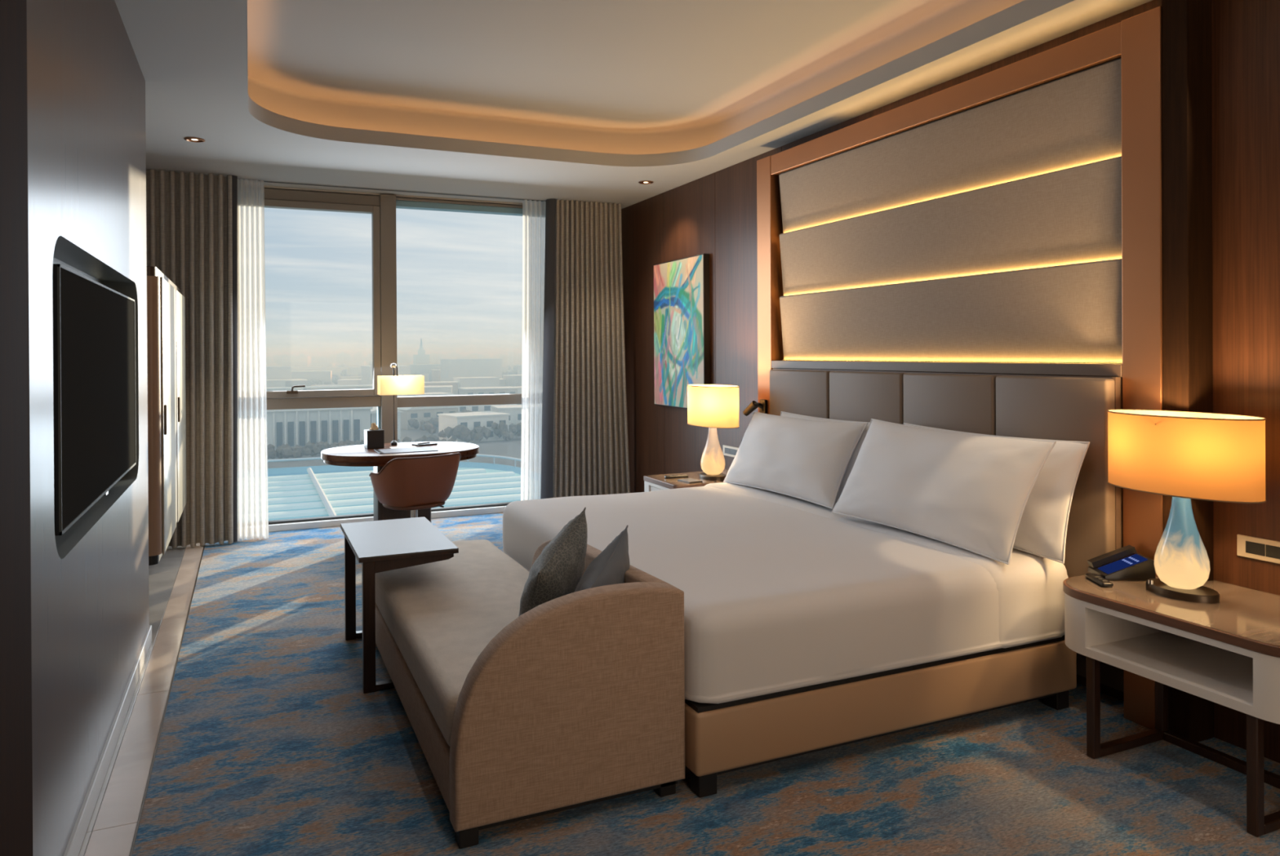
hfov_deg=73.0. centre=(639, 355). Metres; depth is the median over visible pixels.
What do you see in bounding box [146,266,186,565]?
wardrobe
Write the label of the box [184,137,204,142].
recessed light
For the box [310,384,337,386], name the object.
building
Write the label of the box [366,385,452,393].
building
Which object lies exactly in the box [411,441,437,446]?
notebook
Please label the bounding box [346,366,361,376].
building
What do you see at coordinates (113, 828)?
floor
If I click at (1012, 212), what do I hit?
wall panel
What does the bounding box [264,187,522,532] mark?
window
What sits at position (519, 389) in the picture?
building
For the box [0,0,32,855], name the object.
trim
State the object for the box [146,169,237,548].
curtain
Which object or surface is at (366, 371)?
building
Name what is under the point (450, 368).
building
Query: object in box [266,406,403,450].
building
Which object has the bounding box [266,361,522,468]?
ground
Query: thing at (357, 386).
building
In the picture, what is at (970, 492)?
pillow
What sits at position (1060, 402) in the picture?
headboard
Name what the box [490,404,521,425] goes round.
building
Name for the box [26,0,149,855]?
wall
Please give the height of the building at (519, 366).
18.299 m
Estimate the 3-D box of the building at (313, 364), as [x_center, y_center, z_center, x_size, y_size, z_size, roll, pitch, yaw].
[-574.293,18.650,1553.165,34.115,12.868,16.089,0,0,-34]
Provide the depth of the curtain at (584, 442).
8.16 m
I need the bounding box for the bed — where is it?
[684,574,1076,798]
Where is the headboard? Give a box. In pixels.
[769,360,1123,577]
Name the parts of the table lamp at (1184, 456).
glass, lamp shade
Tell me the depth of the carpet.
3.02 m
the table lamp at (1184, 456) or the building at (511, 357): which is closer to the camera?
the table lamp at (1184, 456)
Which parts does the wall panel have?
copper post, copper rail, copper post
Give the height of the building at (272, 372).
19.106 m
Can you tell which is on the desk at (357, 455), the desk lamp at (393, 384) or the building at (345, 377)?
the desk lamp at (393, 384)
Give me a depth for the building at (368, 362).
1756.63 m
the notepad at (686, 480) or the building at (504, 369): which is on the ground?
the building at (504, 369)
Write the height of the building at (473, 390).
11.000 m
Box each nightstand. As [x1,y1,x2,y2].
[643,470,728,492]
[1062,575,1279,837]
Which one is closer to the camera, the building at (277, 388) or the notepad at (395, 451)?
the notepad at (395, 451)
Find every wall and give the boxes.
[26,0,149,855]
[264,185,522,205]
[621,0,1279,763]
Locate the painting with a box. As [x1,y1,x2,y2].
[653,253,710,408]
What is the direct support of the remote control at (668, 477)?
on the nightstand at (651, 482)
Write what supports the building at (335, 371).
on the ground
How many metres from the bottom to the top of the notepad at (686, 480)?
0.010 m
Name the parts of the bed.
leg, leg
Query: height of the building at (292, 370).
13.466 m
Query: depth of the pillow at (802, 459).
5.01 m
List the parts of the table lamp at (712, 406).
glass, lamp shade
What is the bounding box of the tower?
[413,337,429,364]
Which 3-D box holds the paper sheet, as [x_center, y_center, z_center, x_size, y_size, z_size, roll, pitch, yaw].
[-1.906,0.737,6.957,0.200,0.002,0.110,0,0,-24]
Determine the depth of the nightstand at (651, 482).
6.08 m
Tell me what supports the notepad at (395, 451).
on the desk at (357, 455)
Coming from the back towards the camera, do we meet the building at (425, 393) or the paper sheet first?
the building at (425, 393)
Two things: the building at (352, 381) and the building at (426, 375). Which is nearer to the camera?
the building at (352, 381)
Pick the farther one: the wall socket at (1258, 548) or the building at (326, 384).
the building at (326, 384)
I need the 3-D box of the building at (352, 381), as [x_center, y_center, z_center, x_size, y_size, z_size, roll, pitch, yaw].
[-163.739,19.958,510.453,26.077,11.881,20.267,0,0,-12]
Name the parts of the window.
handle, sash rail, sash rail, rail, head rail, sash rail, sill, head rail, rail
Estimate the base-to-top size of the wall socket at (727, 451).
0.080 m
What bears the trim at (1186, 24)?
attached to the wall at (714, 214)
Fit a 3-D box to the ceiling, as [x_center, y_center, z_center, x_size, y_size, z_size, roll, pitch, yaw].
[-0.318,-1.656,3.476,4.900,0.415,10.000,0,0,-24]
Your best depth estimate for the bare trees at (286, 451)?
221.81 m
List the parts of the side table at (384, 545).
leg, floor rail, leg, floor rail, arm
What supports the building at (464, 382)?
on the ground
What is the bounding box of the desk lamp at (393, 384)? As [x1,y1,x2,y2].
[377,363,424,445]
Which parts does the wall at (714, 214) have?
veneer panel, veneer panel, veneer panel, veneer panel, veneer panel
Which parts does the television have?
casing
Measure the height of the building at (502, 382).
10.386 m
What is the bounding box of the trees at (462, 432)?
[284,363,521,443]
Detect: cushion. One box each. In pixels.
[374,539,529,746]
[518,507,587,617]
[574,524,630,591]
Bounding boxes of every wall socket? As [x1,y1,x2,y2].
[722,444,738,457]
[1236,534,1279,564]
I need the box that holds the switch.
[1147,579,1154,584]
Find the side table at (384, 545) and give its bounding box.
[340,516,458,693]
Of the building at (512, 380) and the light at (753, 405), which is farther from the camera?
the building at (512, 380)
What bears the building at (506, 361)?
on the ground
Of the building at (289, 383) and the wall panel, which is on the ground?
the building at (289, 383)
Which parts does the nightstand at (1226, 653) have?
leg, floor rail, leg, rail, leg, floor rail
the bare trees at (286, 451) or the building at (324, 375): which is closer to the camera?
the bare trees at (286, 451)
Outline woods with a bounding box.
[266,351,522,366]
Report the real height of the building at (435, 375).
14.543 m
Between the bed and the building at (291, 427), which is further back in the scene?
the building at (291, 427)
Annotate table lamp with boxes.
[687,384,739,480]
[1106,409,1266,604]
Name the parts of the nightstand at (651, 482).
drawer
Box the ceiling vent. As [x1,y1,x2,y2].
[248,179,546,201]
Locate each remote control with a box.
[664,474,688,479]
[1084,573,1113,587]
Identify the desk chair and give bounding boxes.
[368,453,461,518]
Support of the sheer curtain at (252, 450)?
hanging from the ceiling
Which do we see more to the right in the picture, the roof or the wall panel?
the wall panel
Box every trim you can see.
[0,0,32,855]
[1161,0,1213,742]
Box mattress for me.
[502,482,1067,703]
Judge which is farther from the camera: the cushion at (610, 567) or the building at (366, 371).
the building at (366, 371)
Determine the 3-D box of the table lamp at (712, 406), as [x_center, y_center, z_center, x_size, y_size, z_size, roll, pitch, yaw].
[0.515,0.540,6.124,0.299,0.657,0.562,0,0,-24]
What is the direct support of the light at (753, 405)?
attached to the wall panel
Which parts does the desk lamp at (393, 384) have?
stem, lamp shade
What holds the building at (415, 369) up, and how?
on the ground
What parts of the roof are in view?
rail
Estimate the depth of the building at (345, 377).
732.09 m
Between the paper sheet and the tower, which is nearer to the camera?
the paper sheet
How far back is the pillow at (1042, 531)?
3.58 m
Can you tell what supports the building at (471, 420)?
on the ground
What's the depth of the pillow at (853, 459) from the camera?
4.78 m
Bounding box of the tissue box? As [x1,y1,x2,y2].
[364,422,384,448]
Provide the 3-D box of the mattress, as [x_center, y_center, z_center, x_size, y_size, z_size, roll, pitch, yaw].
[0.496,1.004,4.376,1.806,0.343,2.492,0,0,-24]
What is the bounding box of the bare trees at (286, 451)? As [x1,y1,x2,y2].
[266,434,455,459]
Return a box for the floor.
[78,512,1276,855]
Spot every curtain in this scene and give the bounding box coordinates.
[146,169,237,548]
[237,178,268,541]
[520,200,546,500]
[540,199,630,498]
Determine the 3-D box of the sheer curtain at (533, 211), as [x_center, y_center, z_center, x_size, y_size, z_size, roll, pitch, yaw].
[-0.994,0.012,8.109,0.260,2.932,0.062,0,0,-24]
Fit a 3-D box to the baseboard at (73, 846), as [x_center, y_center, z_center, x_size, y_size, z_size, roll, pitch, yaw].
[-1.183,1.460,1.443,0.032,0.085,6.802,0,0,-24]
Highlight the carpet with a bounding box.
[132,512,1279,855]
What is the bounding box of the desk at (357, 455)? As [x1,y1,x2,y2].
[320,441,479,522]
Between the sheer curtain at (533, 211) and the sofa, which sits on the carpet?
the sofa
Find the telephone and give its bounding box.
[1087,545,1155,581]
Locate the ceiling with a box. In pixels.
[114,0,1152,208]
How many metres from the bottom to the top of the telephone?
0.109 m
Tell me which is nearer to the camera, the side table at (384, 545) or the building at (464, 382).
the side table at (384, 545)
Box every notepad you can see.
[373,446,438,454]
[677,478,702,483]
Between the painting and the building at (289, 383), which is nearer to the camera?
the painting
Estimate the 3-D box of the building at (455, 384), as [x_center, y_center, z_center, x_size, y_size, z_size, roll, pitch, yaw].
[-114.052,20.249,484.844,22.464,10.907,15.718,0,0,-19]
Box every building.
[266,366,292,379]
[266,379,285,387]
[266,386,303,391]
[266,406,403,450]
[284,379,307,386]
[291,368,322,371]
[291,370,332,385]
[302,384,373,390]
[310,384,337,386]
[311,362,330,367]
[327,367,346,376]
[337,378,361,385]
[340,376,361,379]
[346,361,366,366]
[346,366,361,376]
[358,360,372,365]
[360,365,411,384]
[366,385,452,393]
[397,392,453,396]
[397,395,457,430]
[410,364,440,375]
[420,373,429,382]
[424,381,458,395]
[430,369,440,382]
[437,411,510,442]
[440,359,502,382]
[452,377,500,387]
[456,404,516,413]
[457,386,518,395]
[484,358,509,366]
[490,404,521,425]
[499,355,513,366]
[499,378,506,386]
[502,366,507,373]
[502,374,521,386]
[515,386,521,393]
[516,364,522,374]
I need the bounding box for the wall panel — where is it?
[756,6,1163,729]
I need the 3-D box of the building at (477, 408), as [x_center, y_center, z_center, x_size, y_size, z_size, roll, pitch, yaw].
[-62.023,21.594,339.552,24.600,8.500,14.600,0,0,-27]
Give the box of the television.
[52,263,136,535]
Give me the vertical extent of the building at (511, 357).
22.672 m
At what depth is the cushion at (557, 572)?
3.18 m
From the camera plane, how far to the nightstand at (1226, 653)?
3.02 m
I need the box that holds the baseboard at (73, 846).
[63,625,151,855]
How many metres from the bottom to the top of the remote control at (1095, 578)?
0.020 m
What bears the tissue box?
on the desk at (357, 455)
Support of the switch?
attached to the table lamp at (1184, 456)
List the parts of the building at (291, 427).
cornice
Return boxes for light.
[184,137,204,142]
[638,181,653,184]
[742,399,767,416]
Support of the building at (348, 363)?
on the ground
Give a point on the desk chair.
(413, 484)
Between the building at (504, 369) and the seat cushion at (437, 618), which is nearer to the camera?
the seat cushion at (437, 618)
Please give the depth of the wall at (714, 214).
3.32 m
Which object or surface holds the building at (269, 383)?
on the ground
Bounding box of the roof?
[267,453,520,520]
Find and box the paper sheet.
[389,445,416,448]
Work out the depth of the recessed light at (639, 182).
7.28 m
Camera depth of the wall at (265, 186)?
7.79 m
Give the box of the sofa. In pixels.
[374,539,684,848]
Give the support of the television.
attached to the wall at (86, 82)
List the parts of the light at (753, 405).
arm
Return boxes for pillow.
[723,411,867,509]
[780,411,870,503]
[831,418,1056,564]
[903,422,1089,564]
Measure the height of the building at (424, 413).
11.400 m

